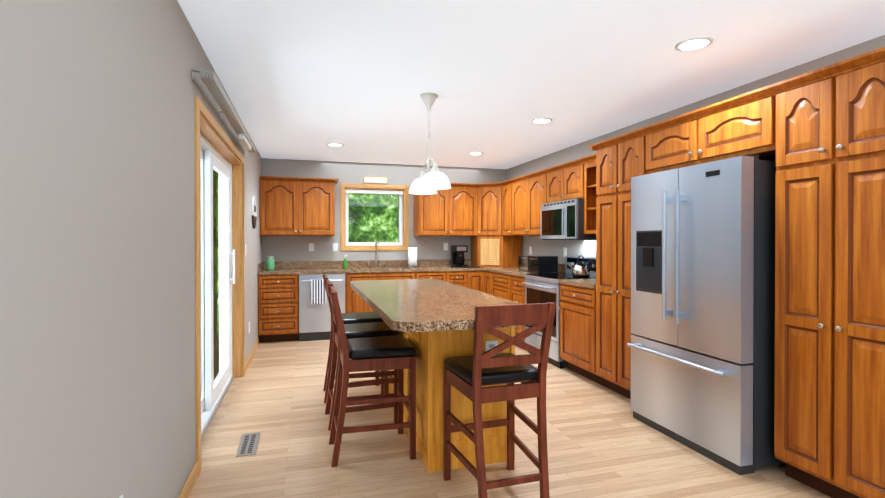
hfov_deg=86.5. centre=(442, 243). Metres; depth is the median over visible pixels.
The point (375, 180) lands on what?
sign
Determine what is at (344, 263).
soap bottle
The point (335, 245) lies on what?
electrical outlet plate
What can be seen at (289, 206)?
upper cabinet
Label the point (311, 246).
electrical outlet plate
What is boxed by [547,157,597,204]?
upper cabinet
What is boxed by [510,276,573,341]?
base cabinet
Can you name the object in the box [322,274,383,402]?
stool
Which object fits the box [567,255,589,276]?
kettle
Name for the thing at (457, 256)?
coffee maker
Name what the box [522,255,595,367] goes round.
range
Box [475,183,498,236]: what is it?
upper cabinet
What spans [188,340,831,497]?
floor
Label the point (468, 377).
stool
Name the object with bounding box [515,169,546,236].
upper cabinet
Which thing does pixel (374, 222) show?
foliage
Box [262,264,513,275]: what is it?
countertop
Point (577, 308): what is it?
base cabinet
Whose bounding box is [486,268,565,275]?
countertop
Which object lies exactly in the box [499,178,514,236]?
upper cabinet
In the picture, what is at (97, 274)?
wall
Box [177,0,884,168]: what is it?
ceiling
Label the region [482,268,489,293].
base cabinet
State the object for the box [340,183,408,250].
window
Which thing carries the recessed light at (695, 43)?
in the ceiling
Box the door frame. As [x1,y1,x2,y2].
[195,96,244,475]
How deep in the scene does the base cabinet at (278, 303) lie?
5.97 m
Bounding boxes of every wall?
[0,0,261,497]
[262,158,505,261]
[506,35,884,263]
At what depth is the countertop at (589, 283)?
4.49 m
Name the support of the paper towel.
on the countertop at (445, 267)
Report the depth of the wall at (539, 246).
4.99 m
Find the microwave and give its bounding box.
[540,199,595,239]
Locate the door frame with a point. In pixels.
(205, 129)
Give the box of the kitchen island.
[380,327,514,472]
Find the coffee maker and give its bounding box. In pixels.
[451,245,467,266]
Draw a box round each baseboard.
[178,461,197,497]
[245,337,258,372]
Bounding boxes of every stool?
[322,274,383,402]
[324,280,399,430]
[328,286,415,466]
[443,302,555,497]
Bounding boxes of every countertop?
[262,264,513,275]
[350,279,534,334]
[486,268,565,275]
[562,280,595,287]
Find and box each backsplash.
[258,264,261,271]
[262,260,470,267]
[514,264,565,271]
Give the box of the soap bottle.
[343,255,346,267]
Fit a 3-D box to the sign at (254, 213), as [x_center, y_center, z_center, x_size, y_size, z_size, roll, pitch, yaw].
[-2.177,-0.362,5.439,0.020,0.380,0.380,0,0,-16]
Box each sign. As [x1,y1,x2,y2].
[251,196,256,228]
[363,176,387,183]
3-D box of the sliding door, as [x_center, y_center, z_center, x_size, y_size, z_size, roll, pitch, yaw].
[-1.761,0.271,3.530,0.145,2.017,1.889,0,0,-16]
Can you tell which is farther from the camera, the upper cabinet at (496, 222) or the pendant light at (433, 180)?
the upper cabinet at (496, 222)
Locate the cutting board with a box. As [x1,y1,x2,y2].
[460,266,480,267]
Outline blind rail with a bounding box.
[192,69,255,152]
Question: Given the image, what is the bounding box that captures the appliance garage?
[471,237,521,266]
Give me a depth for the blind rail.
3.05 m
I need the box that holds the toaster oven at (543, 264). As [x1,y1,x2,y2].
[529,256,557,272]
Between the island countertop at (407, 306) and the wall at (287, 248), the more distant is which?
the wall at (287, 248)
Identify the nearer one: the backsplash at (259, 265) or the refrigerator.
the refrigerator
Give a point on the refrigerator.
(702, 344)
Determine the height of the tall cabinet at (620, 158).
2.148 m
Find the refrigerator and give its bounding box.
[627,155,784,474]
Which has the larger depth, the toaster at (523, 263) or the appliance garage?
the appliance garage
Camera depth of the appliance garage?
6.91 m
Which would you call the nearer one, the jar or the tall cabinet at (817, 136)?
the tall cabinet at (817, 136)
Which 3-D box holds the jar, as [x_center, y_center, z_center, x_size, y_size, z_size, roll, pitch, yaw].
[-2.286,0.259,6.244,0.110,0.186,0.110,0,0,-16]
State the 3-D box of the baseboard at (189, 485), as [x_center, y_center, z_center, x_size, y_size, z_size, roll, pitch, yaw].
[-0.707,1.255,0.371,0.012,0.085,4.627,0,0,-16]
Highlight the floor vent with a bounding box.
[235,432,259,456]
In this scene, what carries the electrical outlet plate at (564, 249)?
attached to the wall at (539, 246)
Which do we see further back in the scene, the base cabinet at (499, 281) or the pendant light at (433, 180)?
the base cabinet at (499, 281)
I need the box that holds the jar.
[266,256,274,269]
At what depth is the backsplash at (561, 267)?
5.85 m
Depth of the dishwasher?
6.08 m
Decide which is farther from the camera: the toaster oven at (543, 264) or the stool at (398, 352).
the toaster oven at (543, 264)
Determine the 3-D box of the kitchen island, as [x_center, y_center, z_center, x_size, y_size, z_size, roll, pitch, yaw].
[-0.164,0.835,3.542,0.726,0.890,1.804,0,0,-16]
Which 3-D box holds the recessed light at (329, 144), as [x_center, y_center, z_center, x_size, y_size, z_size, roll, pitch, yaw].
[-1.271,-1.168,5.572,0.199,0.009,0.199,0,0,-25]
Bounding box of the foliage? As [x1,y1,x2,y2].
[213,170,397,379]
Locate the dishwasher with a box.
[299,273,344,340]
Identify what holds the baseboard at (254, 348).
attached to the wall at (97, 274)
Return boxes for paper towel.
[408,245,417,267]
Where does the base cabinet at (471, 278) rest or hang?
on the floor
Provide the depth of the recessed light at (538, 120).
4.44 m
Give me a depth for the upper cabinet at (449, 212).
6.89 m
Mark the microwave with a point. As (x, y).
(562, 220)
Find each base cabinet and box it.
[258,272,298,342]
[342,272,421,312]
[422,272,441,279]
[442,268,481,291]
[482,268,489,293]
[490,272,509,299]
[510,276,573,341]
[558,280,604,385]
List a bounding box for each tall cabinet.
[593,127,644,398]
[769,47,884,497]
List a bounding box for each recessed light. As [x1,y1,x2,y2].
[327,143,343,146]
[468,152,482,154]
[531,118,551,123]
[675,36,713,51]
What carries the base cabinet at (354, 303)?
on the floor
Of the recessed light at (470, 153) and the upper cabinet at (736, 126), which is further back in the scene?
the recessed light at (470, 153)
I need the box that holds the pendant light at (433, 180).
[409,92,450,194]
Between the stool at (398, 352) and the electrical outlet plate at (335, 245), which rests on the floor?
the stool at (398, 352)
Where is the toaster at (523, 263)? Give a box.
[519,256,528,271]
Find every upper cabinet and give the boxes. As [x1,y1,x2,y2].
[259,177,334,235]
[413,183,474,236]
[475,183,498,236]
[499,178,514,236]
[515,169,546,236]
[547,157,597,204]
[645,86,768,174]
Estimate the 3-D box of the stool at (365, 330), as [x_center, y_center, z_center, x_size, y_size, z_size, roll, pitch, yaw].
[-0.601,0.777,3.455,0.502,1.005,0.416,0,0,-18]
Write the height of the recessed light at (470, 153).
0.009 m
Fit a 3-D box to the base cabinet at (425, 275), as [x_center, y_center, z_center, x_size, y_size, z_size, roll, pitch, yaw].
[-0.246,0.824,6.822,0.576,0.872,0.628,0,0,-16]
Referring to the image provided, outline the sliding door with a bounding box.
[200,133,234,438]
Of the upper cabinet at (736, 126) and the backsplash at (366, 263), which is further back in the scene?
the backsplash at (366, 263)
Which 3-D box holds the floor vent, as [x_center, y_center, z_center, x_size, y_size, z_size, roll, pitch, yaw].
[-1.239,1.279,3.003,0.110,0.005,0.340,0,0,-16]
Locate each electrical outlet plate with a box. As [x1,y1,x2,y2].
[309,243,313,250]
[333,243,337,250]
[563,248,566,256]
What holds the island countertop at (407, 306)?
on the kitchen island

